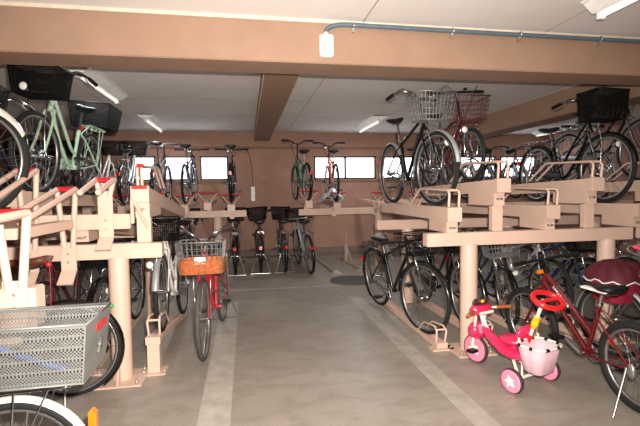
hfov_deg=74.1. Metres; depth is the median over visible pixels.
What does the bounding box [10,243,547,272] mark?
baseboard
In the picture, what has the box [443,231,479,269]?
basket
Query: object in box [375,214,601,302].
frame
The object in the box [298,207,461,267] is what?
frame
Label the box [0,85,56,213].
bicycle
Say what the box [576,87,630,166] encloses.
basket
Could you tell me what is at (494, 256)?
basket
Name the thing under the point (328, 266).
rail
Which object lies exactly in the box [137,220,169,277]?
bicycle
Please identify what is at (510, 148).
bicycle
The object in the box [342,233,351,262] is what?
stand
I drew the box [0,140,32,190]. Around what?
bicycle
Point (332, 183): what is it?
bicycle
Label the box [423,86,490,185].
bicycle
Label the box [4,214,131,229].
frame
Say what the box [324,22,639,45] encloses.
conduit pipe
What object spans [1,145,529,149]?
trim
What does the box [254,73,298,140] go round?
beam
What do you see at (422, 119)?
basket
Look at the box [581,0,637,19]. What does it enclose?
ceiling light
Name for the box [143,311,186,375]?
rail
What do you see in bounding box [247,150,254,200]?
switch box
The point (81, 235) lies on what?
tray
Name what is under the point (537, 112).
beam
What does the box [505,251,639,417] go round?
bicycle
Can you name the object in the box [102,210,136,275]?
bicycle
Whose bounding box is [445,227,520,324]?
bicycle
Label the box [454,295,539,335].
rail
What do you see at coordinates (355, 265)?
rail
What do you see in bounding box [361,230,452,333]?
bicycle
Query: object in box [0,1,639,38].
trim
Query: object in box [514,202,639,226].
tray
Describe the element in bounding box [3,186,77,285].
guide
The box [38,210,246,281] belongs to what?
frame
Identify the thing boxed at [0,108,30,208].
bicycle
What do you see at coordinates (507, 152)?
bicycle
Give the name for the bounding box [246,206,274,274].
bicycle
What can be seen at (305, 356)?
floor
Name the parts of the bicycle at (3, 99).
frame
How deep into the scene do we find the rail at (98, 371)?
3.56 m
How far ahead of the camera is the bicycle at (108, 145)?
7.45 m
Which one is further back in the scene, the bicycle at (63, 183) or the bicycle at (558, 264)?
the bicycle at (63, 183)
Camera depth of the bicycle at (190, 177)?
7.17 m
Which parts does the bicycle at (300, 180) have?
frame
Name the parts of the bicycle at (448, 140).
seat post, frame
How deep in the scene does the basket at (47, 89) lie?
3.39 m
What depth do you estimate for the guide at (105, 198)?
3.04 m
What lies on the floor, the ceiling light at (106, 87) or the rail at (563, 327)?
the rail at (563, 327)
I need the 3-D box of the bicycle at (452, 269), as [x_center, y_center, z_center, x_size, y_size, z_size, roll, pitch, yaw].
[1.363,0.626,4.708,0.558,0.979,1.762,-1,3,4]
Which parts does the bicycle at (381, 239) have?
frame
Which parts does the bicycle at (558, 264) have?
frame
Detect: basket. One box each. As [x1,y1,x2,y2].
[0,85,10,110]
[7,64,73,151]
[67,100,122,132]
[99,140,123,176]
[123,140,147,163]
[152,216,180,290]
[175,238,225,316]
[246,206,267,243]
[271,206,289,243]
[284,207,304,244]
[393,230,437,297]
[406,90,456,123]
[443,95,490,123]
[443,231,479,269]
[481,227,518,293]
[516,336,562,375]
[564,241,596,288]
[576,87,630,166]
[583,259,639,319]
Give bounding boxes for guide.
[0,168,39,283]
[0,208,31,346]
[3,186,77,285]
[77,177,115,250]
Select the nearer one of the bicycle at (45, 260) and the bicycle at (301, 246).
the bicycle at (45, 260)
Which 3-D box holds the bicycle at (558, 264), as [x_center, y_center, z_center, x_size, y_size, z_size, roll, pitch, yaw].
[2.280,0.647,4.871,0.616,0.895,1.710,0,3,-9]
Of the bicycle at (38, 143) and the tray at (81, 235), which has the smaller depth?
the tray at (81, 235)
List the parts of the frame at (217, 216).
post, post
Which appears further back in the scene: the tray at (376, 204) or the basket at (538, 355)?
the tray at (376, 204)
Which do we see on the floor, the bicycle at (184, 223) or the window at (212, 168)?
the bicycle at (184, 223)
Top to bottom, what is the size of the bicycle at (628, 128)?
1.048 m
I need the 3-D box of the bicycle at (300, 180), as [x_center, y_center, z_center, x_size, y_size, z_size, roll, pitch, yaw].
[-0.349,-0.797,7.717,0.619,1.151,1.763,-2,4,-14]
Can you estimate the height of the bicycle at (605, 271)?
0.983 m
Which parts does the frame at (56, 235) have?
post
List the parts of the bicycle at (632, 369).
stem, frame, seat post, chain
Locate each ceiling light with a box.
[63,66,127,103]
[136,114,168,131]
[353,115,387,132]
[531,130,549,136]
[551,122,583,131]
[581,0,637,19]
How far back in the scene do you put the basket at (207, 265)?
3.50 m
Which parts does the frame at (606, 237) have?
post, plate, post, plate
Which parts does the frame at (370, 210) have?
post, post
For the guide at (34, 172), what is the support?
attached to the frame at (118, 258)
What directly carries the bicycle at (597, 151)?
on the frame at (614, 201)
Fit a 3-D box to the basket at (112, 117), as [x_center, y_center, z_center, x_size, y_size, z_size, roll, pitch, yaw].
[-2.417,-1.029,4.569,0.408,0.249,0.427,3,1,-8]
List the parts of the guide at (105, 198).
hook plate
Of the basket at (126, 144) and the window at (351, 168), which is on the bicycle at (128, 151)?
the basket at (126, 144)
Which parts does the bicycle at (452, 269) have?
frame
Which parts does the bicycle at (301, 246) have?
frame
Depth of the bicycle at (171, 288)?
3.85 m
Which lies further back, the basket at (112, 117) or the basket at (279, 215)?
the basket at (279, 215)
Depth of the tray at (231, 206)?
6.84 m
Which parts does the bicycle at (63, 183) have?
frame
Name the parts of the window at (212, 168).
sill, pane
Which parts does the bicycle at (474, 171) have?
frame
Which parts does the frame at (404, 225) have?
post, post, post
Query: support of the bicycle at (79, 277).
on the rail
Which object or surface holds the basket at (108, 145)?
on the bicycle at (108, 145)
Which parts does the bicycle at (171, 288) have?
frame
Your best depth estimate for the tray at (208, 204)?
6.80 m
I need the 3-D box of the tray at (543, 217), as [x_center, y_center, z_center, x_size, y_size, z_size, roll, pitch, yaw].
[1.892,-0.090,4.592,0.128,0.391,1.805,-1,3,-10]
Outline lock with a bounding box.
[0,346,66,371]
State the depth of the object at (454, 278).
6.18 m
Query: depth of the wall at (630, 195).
7.95 m
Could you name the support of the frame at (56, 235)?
on the floor
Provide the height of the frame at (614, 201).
1.192 m
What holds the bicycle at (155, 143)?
on the tray
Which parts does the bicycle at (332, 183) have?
frame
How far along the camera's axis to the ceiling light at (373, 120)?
7.20 m
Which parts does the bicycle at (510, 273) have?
frame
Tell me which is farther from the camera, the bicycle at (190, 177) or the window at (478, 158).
the window at (478, 158)
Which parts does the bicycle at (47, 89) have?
frame, seat post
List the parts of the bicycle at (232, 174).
frame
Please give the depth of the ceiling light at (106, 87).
4.43 m
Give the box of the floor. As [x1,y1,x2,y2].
[0,250,639,425]
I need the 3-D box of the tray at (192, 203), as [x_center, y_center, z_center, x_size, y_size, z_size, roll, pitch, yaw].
[-2.287,-0.119,7.497,0.340,0.423,1.610,-1,3,-10]
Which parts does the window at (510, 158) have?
pane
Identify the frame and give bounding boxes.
[0,226,183,318]
[0,284,45,328]
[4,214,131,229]
[7,241,163,390]
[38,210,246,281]
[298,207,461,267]
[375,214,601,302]
[423,226,634,358]
[439,200,639,283]
[635,227,639,237]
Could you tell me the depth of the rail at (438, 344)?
3.95 m
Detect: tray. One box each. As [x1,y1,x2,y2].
[6,190,97,244]
[69,225,136,241]
[82,202,120,214]
[113,195,134,213]
[130,164,184,241]
[173,194,198,216]
[196,192,217,210]
[220,194,241,218]
[295,190,318,214]
[318,192,346,215]
[355,192,389,214]
[381,187,461,232]
[386,191,421,204]
[409,196,447,205]
[415,160,510,230]
[450,186,559,229]
[504,160,604,227]
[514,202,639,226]
[550,162,639,200]
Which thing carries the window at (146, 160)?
in the wall at (271, 169)
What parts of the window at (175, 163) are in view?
pane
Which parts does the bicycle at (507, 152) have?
frame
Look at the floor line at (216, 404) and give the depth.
3.21 m
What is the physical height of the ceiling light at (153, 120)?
0.110 m
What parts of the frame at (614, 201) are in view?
post, post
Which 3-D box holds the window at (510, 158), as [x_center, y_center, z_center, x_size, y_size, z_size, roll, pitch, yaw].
[4.468,-1.025,9.576,0.960,0.510,0.110,-1,3,-10]
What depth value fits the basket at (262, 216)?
8.09 m
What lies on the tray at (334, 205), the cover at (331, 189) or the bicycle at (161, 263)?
the cover at (331, 189)
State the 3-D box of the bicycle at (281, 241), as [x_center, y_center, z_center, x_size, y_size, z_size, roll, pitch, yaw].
[-0.699,0.450,7.791,0.559,1.112,1.781,-2,3,-15]
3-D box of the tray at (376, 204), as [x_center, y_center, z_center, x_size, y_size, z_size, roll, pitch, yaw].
[0.914,-0.192,8.052,0.340,0.423,1.610,-1,3,-10]
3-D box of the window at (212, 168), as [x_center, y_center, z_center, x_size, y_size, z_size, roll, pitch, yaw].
[-2.102,-0.875,8.437,0.620,0.510,0.110,-1,3,-10]
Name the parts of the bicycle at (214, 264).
frame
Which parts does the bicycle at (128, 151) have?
frame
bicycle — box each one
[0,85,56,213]
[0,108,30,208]
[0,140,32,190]
[0,243,59,325]
[0,255,124,406]
[0,302,110,425]
[7,64,122,194]
[8,140,64,187]
[24,242,101,359]
[42,140,91,206]
[78,238,145,352]
[79,140,123,202]
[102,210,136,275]
[114,140,148,204]
[136,216,197,331]
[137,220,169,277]
[146,141,181,199]
[171,208,202,277]
[174,144,208,203]
[174,221,239,360]
[215,145,248,202]
[225,207,250,275]
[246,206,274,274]
[265,206,294,272]
[281,139,313,200]
[281,207,315,273]
[313,142,344,200]
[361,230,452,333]
[379,88,460,205]
[407,149,448,198]
[413,227,487,320]
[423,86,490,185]
[434,146,476,198]
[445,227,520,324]
[459,147,501,195]
[477,146,529,197]
[478,243,573,321]
[501,146,550,196]
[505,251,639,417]
[513,241,614,321]
[517,87,638,202]
[532,123,616,198]
[538,229,639,319]
[548,85,639,179]
[576,241,639,357]
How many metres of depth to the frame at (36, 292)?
1.93 m
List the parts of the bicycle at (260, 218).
frame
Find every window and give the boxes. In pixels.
[131,156,156,182]
[163,156,195,181]
[198,156,228,181]
[313,156,377,180]
[378,156,415,179]
[461,156,495,178]
[500,156,537,178]
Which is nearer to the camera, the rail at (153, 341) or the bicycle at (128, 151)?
the rail at (153, 341)
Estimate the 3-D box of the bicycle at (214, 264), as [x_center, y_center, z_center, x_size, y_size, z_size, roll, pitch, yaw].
[-1.041,0.632,4.089,0.584,1.127,1.743,-3,3,-5]
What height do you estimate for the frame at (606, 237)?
1.030 m
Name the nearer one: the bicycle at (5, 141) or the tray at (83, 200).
the tray at (83, 200)
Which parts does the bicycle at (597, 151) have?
frame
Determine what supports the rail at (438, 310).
on the floor
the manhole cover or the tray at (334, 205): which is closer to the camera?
the manhole cover
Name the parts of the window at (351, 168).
sill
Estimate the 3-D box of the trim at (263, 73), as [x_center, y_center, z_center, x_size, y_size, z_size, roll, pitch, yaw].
[-0.716,-1.330,5.917,0.326,0.012,5.380,-1,3,-10]
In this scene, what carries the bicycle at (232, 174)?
on the tray at (231, 206)
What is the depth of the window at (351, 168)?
8.92 m
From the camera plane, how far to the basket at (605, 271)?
3.34 m
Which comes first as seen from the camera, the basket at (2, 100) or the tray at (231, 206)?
the basket at (2, 100)
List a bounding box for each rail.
[82,313,141,375]
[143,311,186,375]
[317,258,342,274]
[340,257,368,271]
[379,298,451,351]
[414,296,492,345]
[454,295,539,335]
[481,295,584,338]
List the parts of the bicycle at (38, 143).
frame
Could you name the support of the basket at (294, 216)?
on the bicycle at (301, 246)
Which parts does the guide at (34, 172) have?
hook plate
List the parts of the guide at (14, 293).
hook plate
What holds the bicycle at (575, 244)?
on the floor
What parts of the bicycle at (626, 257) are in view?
frame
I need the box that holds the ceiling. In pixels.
[0,0,639,134]
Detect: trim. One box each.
[0,0,587,132]
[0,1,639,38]
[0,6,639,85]
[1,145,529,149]
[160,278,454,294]
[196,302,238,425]
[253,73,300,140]
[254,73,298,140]
[349,297,500,425]
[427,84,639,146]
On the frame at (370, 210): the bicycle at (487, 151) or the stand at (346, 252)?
the bicycle at (487, 151)
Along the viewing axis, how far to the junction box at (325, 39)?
2.94 m
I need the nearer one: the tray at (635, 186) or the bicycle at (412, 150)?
the tray at (635, 186)
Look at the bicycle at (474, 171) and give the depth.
7.80 m
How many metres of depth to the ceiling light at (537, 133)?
8.93 m
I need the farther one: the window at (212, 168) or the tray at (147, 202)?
the window at (212, 168)
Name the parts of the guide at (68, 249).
hook plate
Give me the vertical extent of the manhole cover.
0.024 m
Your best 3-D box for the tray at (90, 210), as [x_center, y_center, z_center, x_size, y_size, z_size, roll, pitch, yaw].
[-3.696,-0.087,7.253,0.340,0.423,1.610,-1,3,-10]
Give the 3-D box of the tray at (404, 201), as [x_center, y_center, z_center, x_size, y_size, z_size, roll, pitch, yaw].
[1.574,-0.207,8.166,0.340,0.423,1.610,-1,3,-10]
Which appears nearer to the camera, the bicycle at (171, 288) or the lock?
the lock
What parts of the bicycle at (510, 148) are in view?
frame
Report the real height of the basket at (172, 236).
0.662 m
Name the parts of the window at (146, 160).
pane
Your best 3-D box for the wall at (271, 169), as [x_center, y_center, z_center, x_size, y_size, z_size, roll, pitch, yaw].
[-0.771,-0.346,8.792,11.900,2.600,0.200,-1,3,-10]
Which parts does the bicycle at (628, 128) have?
frame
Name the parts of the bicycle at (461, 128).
frame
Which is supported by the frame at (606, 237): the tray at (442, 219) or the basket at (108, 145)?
the tray at (442, 219)
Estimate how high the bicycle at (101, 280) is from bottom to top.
0.955 m
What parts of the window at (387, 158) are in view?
pane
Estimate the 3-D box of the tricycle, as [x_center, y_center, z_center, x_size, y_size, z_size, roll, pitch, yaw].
[1.407,0.861,3.130,0.482,0.717,0.870,-2,3,-28]
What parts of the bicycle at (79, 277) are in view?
frame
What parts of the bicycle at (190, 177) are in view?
frame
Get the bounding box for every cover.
[317,187,342,203]
[330,275,373,285]
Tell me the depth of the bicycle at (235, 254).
7.19 m
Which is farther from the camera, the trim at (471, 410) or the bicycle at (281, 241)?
the bicycle at (281, 241)
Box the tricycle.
[464,290,565,393]
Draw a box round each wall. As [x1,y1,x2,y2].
[0,130,543,252]
[543,117,639,256]
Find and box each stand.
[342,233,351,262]
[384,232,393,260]
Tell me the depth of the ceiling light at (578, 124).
7.89 m
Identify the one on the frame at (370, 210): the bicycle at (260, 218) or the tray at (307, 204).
the tray at (307, 204)
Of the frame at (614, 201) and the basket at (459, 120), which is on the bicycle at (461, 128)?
the basket at (459, 120)
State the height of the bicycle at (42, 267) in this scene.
0.951 m
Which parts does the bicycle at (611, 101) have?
seat post, frame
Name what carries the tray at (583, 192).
on the frame at (606, 237)
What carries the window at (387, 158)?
in the wall at (271, 169)
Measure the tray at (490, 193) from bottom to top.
0.631 m
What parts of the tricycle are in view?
fairing panel, frame, seat, push handle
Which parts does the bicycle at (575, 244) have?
frame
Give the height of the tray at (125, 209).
0.423 m
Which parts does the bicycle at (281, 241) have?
frame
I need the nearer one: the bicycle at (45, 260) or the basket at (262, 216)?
the bicycle at (45, 260)
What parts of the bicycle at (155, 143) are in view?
seat post, frame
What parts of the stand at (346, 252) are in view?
post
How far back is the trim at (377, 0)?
5.27 m
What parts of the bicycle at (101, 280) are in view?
frame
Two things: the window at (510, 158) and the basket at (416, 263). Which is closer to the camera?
the basket at (416, 263)
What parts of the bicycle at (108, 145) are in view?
frame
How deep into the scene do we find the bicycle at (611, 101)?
4.38 m
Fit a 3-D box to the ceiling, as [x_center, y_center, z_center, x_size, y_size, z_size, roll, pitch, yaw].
[0.198,-1.424,3.064,12.300,0.120,11.700,-1,3,-10]
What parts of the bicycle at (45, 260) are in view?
frame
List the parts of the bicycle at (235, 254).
frame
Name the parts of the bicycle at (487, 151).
frame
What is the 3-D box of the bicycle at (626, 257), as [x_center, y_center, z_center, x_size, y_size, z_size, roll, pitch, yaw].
[3.193,0.625,5.032,0.563,0.941,1.793,-1,3,-9]
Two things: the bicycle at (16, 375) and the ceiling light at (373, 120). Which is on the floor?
the bicycle at (16, 375)
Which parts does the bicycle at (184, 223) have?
frame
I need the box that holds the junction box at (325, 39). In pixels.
[318,32,333,57]
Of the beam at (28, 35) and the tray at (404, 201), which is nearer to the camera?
the beam at (28, 35)
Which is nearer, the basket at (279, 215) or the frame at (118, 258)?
the frame at (118, 258)
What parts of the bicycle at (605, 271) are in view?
brake lever, frame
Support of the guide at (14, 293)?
attached to the frame at (36, 292)
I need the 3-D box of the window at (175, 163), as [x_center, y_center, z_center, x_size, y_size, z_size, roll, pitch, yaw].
[-2.762,-0.860,8.322,0.680,0.510,0.110,-1,3,-10]
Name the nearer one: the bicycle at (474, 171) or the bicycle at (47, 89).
the bicycle at (47, 89)
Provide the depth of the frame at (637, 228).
3.97 m
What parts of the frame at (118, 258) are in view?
post, plate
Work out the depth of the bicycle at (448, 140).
4.14 m

